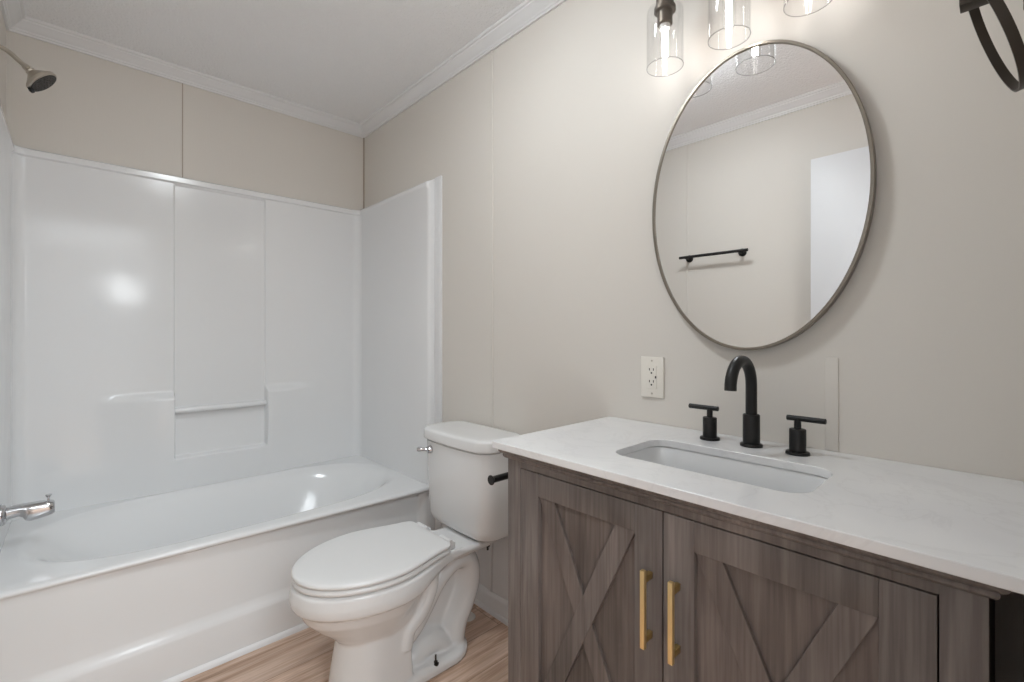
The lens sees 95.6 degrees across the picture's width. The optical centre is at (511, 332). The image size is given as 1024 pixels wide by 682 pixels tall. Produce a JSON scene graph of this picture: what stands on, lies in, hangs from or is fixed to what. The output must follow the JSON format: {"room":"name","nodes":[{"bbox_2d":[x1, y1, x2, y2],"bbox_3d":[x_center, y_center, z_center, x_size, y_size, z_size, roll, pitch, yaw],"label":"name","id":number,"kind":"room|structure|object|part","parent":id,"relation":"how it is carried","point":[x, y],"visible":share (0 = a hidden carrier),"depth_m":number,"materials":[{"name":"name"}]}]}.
{"room":"bathroom","nodes":[
{"label":"bathroom","id":0,"kind":"room"},
{"bbox_2d":[0,6,5,119],"bbox_3d":[-1.107,-0.033,0.744,0.200,2.360,2.644,0,0,-43],"label":"wall","id":1,"kind":"structure","parent":0,"point":[2,24],"depth_m":1.69,"materials":[{"name":"beige paint"}]},
{"bbox_2d":[0,45,56,92],"bbox_3d":[-1.625,-0.883,1.552,0.147,0.156,0.096,0,0,-43],"label":"shower","id":2,"kind":"object","parent":1,"relation":"attached to","point":[37,80],"visible":1,"depth_m":1.55,"materials":[{"name":"silver metal"}]},
{"bbox_3d":[-1.655,-0.915,1.532,0.077,0.055,0.017,0,0,-43],"label":"arm","id":3,"kind":"part","parent":2,"relation":"part of","materials":[{"name":"silver metal"}]},
{"bbox_3d":[-1.612,-0.816,1.555,0.019,0.022,0.015,0,0,-43],"label":"spray lever","id":4,"kind":"part","parent":2,"relation":"part of","materials":[{"name":"black metal"}]},
{"bbox_2d":[0,0,566,137],"bbox_3d":[-0.543,-1.187,1.272,1.546,0.054,2.644,0,0,-43],"label":"trim","id":5,"kind":"structure","parent":1,"relation":"attached to","point":[528,12],"depth_m":2.04,"materials":[{"name":"white paint"}]},
{"bbox_2d":[6,30,362,209],"bbox_3d":[-1.517,-0.033,2.240,1.646,2.360,0.100,0,0,-43],"label":"wall","id":6,"kind":"structure","parent":0,"point":[95,109],"depth_m":2.12,"materials":[{"name":"beige paint"}]},
{"bbox_2d":[182,83,182,176],"bbox_3d":[-1.532,-0.942,2.157,0.004,0.439,0.004,0,0,-43],"label":"trim","id":7,"kind":"structure","parent":6,"relation":"attached to","point":[182,83],"depth_m":2.16,"materials":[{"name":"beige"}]},
{"bbox_2d":[23,0,524,123],"bbox_3d":[0.287,-1.243,-0.127,4.646,0.060,6.022,0,0,-43],"label":"ceiling","id":8,"kind":"structure","parent":0,"point":[345,59],"depth_m":1.90,"materials":[{"name":"white paint"}]},
{"bbox_2d":[181,604,507,681],"bbox_3d":[0.287,1.177,-0.127,4.646,0.060,6.022,0,0,-43],"label":"floor","id":9,"kind":"structure","parent":0,"point":[305,655],"depth_m":1.62,"materials":[{"name":"brown wood"}]},
{"bbox_2d":[0,456,434,681],"bbox_3d":[-1.136,0.931,1.979,1.442,0.430,0.770,0,0,-43],"label":"bathtub","id":10,"kind":"object","parent":9,"relation":"on","point":[161,587],"visible":0.88,"depth_m":1.64,"materials":[{"name":"white"}]},
{"bbox_2d":[0,105,434,551],"bbox_3d":[-1.150,-0.009,1.994,1.445,1.448,0.759,0,0,-43],"label":"shower surround","id":11,"kind":"object","parent":10,"relation":"on","point":[160,333],"visible":1,"depth_m":2.17,"materials":[{"name":"white plastic"}]},
{"bbox_3d":[-1.662,-0.009,1.500,0.024,1.448,0.738,0,0,-43],"label":"panel","id":12,"kind":"part","parent":11,"relation":"part of","materials":[{"name":"white plastic"}]},
{"bbox_2d":[0,494,54,525],"bbox_3d":[-1.626,0.592,1.560,0.126,0.078,0.068,0,0,-43],"label":"tub spout","id":13,"kind":"object","parent":11,"relation":"attached to","point":[30,511],"visible":1,"depth_m":1.55,"materials":[{"name":"silver metal"}]},
{"bbox_3d":[-1.623,0.602,1.562,0.120,0.059,0.050,0,0,-43],"label":"spout","id":14,"kind":"part","parent":13,"relation":"part of","materials":[{"name":"silver metal"}]},
{"bbox_3d":[-1.394,-0.004,2.237,1.389,1.438,0.070,0,0,-43],"label":"panel","id":15,"kind":"part","parent":11,"relation":"part of","materials":[{"name":"white plastic"}]},
{"bbox_3d":[-1.391,0.354,2.236,0.391,0.026,0.034,0,0,-43],"label":"soap rail","id":16,"kind":"part","parent":11,"relation":"part of","materials":[{"name":"white plastic"}]},
{"bbox_3d":[-0.633,-0.009,2.463,0.048,1.448,0.738,0,0,-43],"label":"panel","id":17,"kind":"part","parent":11,"relation":"part of","materials":[{"name":"white plastic"}]},
{"bbox_2d":[162,623,308,681],"bbox_3d":[-0.903,1.137,1.716,1.426,0.020,0.020,0,0,-43],"label":"trim","id":18,"kind":"structure","parent":10,"relation":"attached to","point":[190,673],"depth_m":1.64,"materials":[{"name":"white paint"}]},
{"bbox_2d":[289,421,519,681],"bbox_3d":[-0.367,0.769,1.631,0.805,0.776,0.453,0,0,-43],"label":"toilet","id":19,"kind":"object","parent":9,"relation":"on","point":[396,601],"visible":0.99,"depth_m":1.54,"materials":[{"name":"white ceramic"}]},
{"bbox_3d":[-0.461,0.732,1.503,0.469,0.017,0.372,0,0,-43],"label":"seat","id":20,"kind":"part","parent":19,"relation":"part of","materials":[{"name":"white plastic"}]},
{"bbox_3d":[-0.461,0.714,1.503,0.469,0.018,0.372,0,0,-43],"label":"seat lid","id":21,"kind":"part","parent":19,"relation":"part of","materials":[{"name":"white plastic"}]},
{"bbox_3d":[-0.347,0.465,1.850,0.064,0.032,0.032,0,0,-14],"label":"flush lever","id":22,"kind":"part","parent":19,"relation":"part of","materials":[{"name":"silver metal"}]},
{"bbox_3d":[-0.165,0.593,1.831,0.210,0.336,0.412,0,0,-43],"label":"tank","id":23,"kind":"part","parent":19,"relation":"part of","materials":[{"name":"white ceramic"}]},
{"bbox_3d":[-0.168,0.404,1.829,0.224,0.046,0.429,0,0,-43],"label":"tank lid","id":24,"kind":"part","parent":19,"relation":"part of","materials":[{"name":"white ceramic"}]},
{"bbox_2d":[467,612,474,621],"bbox_3d":[-0.134,1.103,1.821,0.069,0.049,0.044,0,0,-43],"label":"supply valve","id":25,"kind":"object","parent":9,"relation":"on","point":[472,615],"visible":0.11,"depth_m":1.79,"materials":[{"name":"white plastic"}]},
{"bbox_2d":[498,449,1010,681],"bbox_3d":[0.432,0.716,0.995,0.494,0.862,0.867,0,0,-43],"label":"vanity cabinet","id":26,"kind":"object","parent":9,"relation":"on","point":[609,581],"visible":0.77,"depth_m":0.80,"materials":[{"name":"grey wood"}]},
{"bbox_2d":[488,472,507,484],"bbox_3d":[0.029,0.382,1.242,0.179,0.048,0.081,0,0,-43],"label":"toilet paper holder","id":27,"kind":"object","parent":26,"relation":"attached to","point":[500,477],"visible":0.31,"depth_m":1.21,"materials":[{"name":"black metal"}]},
{"bbox_3d":[0.154,0.353,0.989,0.018,0.053,0.255,0,0,-43],"label":"rail","id":28,"kind":"part","parent":26,"relation":"part of","materials":[{"name":"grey wood"}]},
{"bbox_3d":[0.158,0.608,0.993,0.006,0.464,0.259,0,0,-43],"label":"door","id":29,"kind":"part","parent":26,"relation":"part of","materials":[{"name":"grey wood"}]},
{"bbox_3d":[0.239,0.504,0.846,0.009,0.142,0.009,0,0,-43],"label":"handle","id":30,"kind":"part","parent":26,"relation":"part of","materials":[{"name":"gold metal"}]},
{"bbox_3d":[0.250,0.449,0.856,0.022,0.012,0.009,0,0,-43],"label":"handle post","id":31,"kind":"part","parent":26,"relation":"part of","materials":[{"name":"gold metal"}]},
{"bbox_3d":[0.250,0.559,0.856,0.022,0.012,0.009,0,0,-43],"label":"handle post","id":32,"kind":"part","parent":26,"relation":"part of","materials":[{"name":"gold metal"}]},
{"bbox_3d":[0.277,0.504,0.807,0.009,0.142,0.009,0,0,-43],"label":"handle","id":33,"kind":"part","parent":26,"relation":"part of","materials":[{"name":"gold metal"}]},
{"bbox_3d":[0.287,0.449,0.817,0.022,0.012,0.009,0,0,-43],"label":"handle post","id":34,"kind":"part","parent":26,"relation":"part of","materials":[{"name":"gold metal"}]},
{"bbox_3d":[0.287,0.559,0.817,0.022,0.012,0.009,0,0,-43],"label":"handle post","id":35,"kind":"part","parent":26,"relation":"part of","materials":[{"name":"gold metal"}]},
{"bbox_3d":[0.283,0.305,0.854,0.022,0.040,0.746,0,0,-43],"label":"rail","id":36,"kind":"part","parent":26,"relation":"part of","materials":[{"name":"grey wood"}]},
{"bbox_3d":[0.437,0.297,0.999,0.480,0.024,0.867,0,0,-43],"label":"moulding","id":37,"kind":"part","parent":26,"relation":"part of","materials":[{"name":"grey wood"}]},
{"bbox_2d":[492,416,1023,594],"bbox_3d":[0.437,0.276,0.992,0.496,0.018,0.894,0,0,-43],"label":"countertop","id":38,"kind":"structure","parent":26,"relation":"on","point":[970,526],"depth_m":0.78,"materials":[{"name":"white stone"}]},
{"bbox_2d":[622,446,826,492],"bbox_3d":[0.424,0.352,0.969,0.256,0.133,0.428,0,0,-43],"label":"sink","id":39,"kind":"object","parent":38,"relation":"in","point":[774,478],"visible":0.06,"depth_m":1.04,"materials":[{"name":"white ceramic"}]},
{"bbox_2d":[688,355,826,456],"bbox_3d":[0.526,0.159,1.060,0.158,0.216,0.302,0,0,-43],"label":"faucet","id":40,"kind":"object","parent":38,"relation":"on","point":[751,419],"visible":1,"depth_m":1.08,"materials":[{"name":"black metal"}]},
{"bbox_3d":[0.486,0.189,1.178,0.012,0.012,0.075,0,0,-43],"label":"lever","id":41,"kind":"part","parent":40,"relation":"part of","materials":[{"name":"black metal"}]},
{"bbox_3d":[0.497,0.228,1.166,0.047,0.078,0.047,0,0,-43],"label":"handle","id":42,"kind":"part","parent":40,"relation":"part of","materials":[{"name":"black metal"}]},
{"bbox_3d":[0.522,0.126,1.056,0.146,0.152,0.025,0,0,-43],"label":"spout","id":43,"kind":"part","parent":40,"relation":"part of","materials":[{"name":"black metal"}]},
{"bbox_3d":[0.566,0.229,1.097,0.049,0.076,0.049,0,0,-43],"label":"spout","id":44,"kind":"part","parent":40,"relation":"part of","materials":[{"name":"black metal"}]},
{"bbox_3d":[0.630,0.228,1.024,0.047,0.078,0.047,0,0,-43],"label":"handle","id":45,"kind":"part","parent":40,"relation":"part of","materials":[{"name":"black metal"}]},
{"bbox_3d":[0.641,0.189,1.012,0.012,0.012,0.075,0,0,-43],"label":"lever","id":46,"kind":"part","parent":40,"relation":"part of","materials":[{"name":"black metal"}]},
{"bbox_3d":[0.408,0.353,0.717,0.018,0.053,0.254,0,0,-43],"label":"rail","id":47,"kind":"part","parent":26,"relation":"part of","materials":[{"name":"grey wood"}]},
{"bbox_3d":[0.413,0.608,0.721,0.006,0.464,0.258,0,0,-43],"label":"door","id":48,"kind":"part","parent":26,"relation":"part of","materials":[{"name":"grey wood"}]},
{"bbox_3d":[0.723,0.716,0.710,0.425,0.862,0.017,0,0,-43],"label":"panel","id":49,"kind":"part","parent":26,"relation":"part of","materials":[{"name":"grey wood"}]},
{"bbox_2d":[365,0,1023,681],"bbox_3d":[0.061,-0.033,1.831,0.100,2.360,2.854,0,0,-43],"label":"wall","id":50,"kind":"structure","parent":0,"point":[926,331],"depth_m":1.27,"materials":[{"name":"beige paint"}]},
{"bbox_2d":[363,138,364,208],"bbox_3d":[-0.882,-0.942,2.762,0.008,0.439,0.008,0,0,-43],"label":"trim","id":51,"kind":"structure","parent":50,"relation":"attached to","point":[363,138],"depth_m":2.76,"materials":[{"name":"beige paint"}]},
{"bbox_2d":[435,176,441,529],"bbox_3d":[-0.347,0.161,2.188,0.010,1.796,0.053,0,0,-43],"label":"trim","id":52,"kind":"structure","parent":50,"relation":"attached to","point":[438,180],"depth_m":2.18,"materials":[{"name":"white paint"}]},
{"bbox_2d":[442,523,507,600],"bbox_3d":[-0.009,0.873,1.831,0.007,0.372,0.974,0,0,-43],"label":"board","id":53,"kind":"object","parent":50,"relation":"attached to","point":[500,547],"depth_m":1.88,"materials":[{"name":"white paint"}]},
{"bbox_2d":[489,543,491,591],"bbox_3d":[-0.087,0.874,1.907,0.007,0.374,0.015,0,0,-43],"label":"trim","id":54,"kind":"structure","parent":50,"relation":"attached to","point":[490,547],"depth_m":1.90,"materials":[{"name":"white paint"}]},
{"bbox_2d":[474,583,507,625],"bbox_3d":[-0.015,1.103,1.826,0.019,0.088,0.972,0,0,-43],"label":"baseboard","id":55,"kind":"structure","parent":50,"relation":"attached to","point":[490,602],"depth_m":1.89,"materials":[{"name":"white paint"}]},
{"bbox_2d":[490,51,492,426],"bbox_3d":[-0.083,-0.241,1.911,0.006,1.837,0.015,0,0,-43],"label":"trim","id":56,"kind":"structure","parent":50,"relation":"attached to","point":[491,52],"depth_m":1.91,"materials":[{"name":"beige paint"}]},
{"bbox_2d":[641,356,663,397],"bbox_3d":[0.415,0.131,1.373,0.010,0.120,0.075,0,0,-43],"label":"outlet","id":57,"kind":"object","parent":50,"relation":"attached to","point":[652,368],"visible":1,"depth_m":1.37,"materials":[{"name":"white plastic"}]},
{"bbox_2d":[647,366,656,388],"bbox_3d":[0.413,0.131,1.372,0.004,0.067,0.033,0,0,-43],"label":"receptacle","id":58,"kind":"object","parent":57,"relation":"attached to","point":[651,370],"depth_m":1.37,"materials":[{"name":"white plastic"}]},
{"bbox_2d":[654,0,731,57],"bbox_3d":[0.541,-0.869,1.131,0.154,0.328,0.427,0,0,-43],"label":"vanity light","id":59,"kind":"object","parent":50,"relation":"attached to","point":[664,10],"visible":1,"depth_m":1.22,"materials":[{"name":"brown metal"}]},
{"bbox_2d":[654,0,675,57],"bbox_3d":[0.406,-0.835,1.232,0.095,0.260,0.095,0,0,-43],"label":"bulb","id":60,"kind":"object","parent":59,"relation":"attached to","point":[664,10],"depth_m":1.22,"materials":[{"name":"glass"}]},
{"bbox_2d":[726,0,731,27],"bbox_3d":[0.519,-0.835,1.111,0.095,0.260,0.095,0,0,-43],"label":"bulb","id":61,"kind":"object","parent":59,"relation":"attached to","point":[728,2],"depth_m":1.11,"materials":[{"name":"glass"}]},
{"bbox_2d":[652,39,876,349],"bbox_3d":[0.593,-0.337,1.169,0.026,0.760,0.517,0,0,-43],"label":"mirror","id":62,"kind":"object","parent":50,"relation":"attached to","point":[764,195],"visible":1,"depth_m":1.13,"materials":[{"name":"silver metal"}]},
{"bbox_2d":[825,357,838,450],"bbox_3d":[0.723,0.161,1.050,0.006,0.211,0.026,0,0,-43],"label":"trim","id":63,"kind":"structure","parent":50,"relation":"attached to","point":[831,363],"depth_m":1.05,"materials":[{"name":"beige paint"}]},
{"bbox_3d":[0.361,-0.033,0.233,1.646,2.360,0.110,0,0,-43],"label":"wall","id":64,"kind":"structure","parent":0,"visible":0},
{"bbox_2d":[959,0,1023,91],"bbox_3d":[0.649,-0.412,0.624,0.163,0.181,0.068,0,0,-43],"label":"towel ring","id":65,"kind":"object","parent":64,"relation":"attached to","point":[999,7],"visible":1,"depth_m":0.64,"materials":[{"name":"black metal"}]},
{"bbox_3d":[0.649,-0.468,0.624,0.060,0.070,0.068,0,0,-43],"label":"post","id":66,"kind":"part","parent":65,"relation":"part of","materials":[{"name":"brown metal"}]}
]}

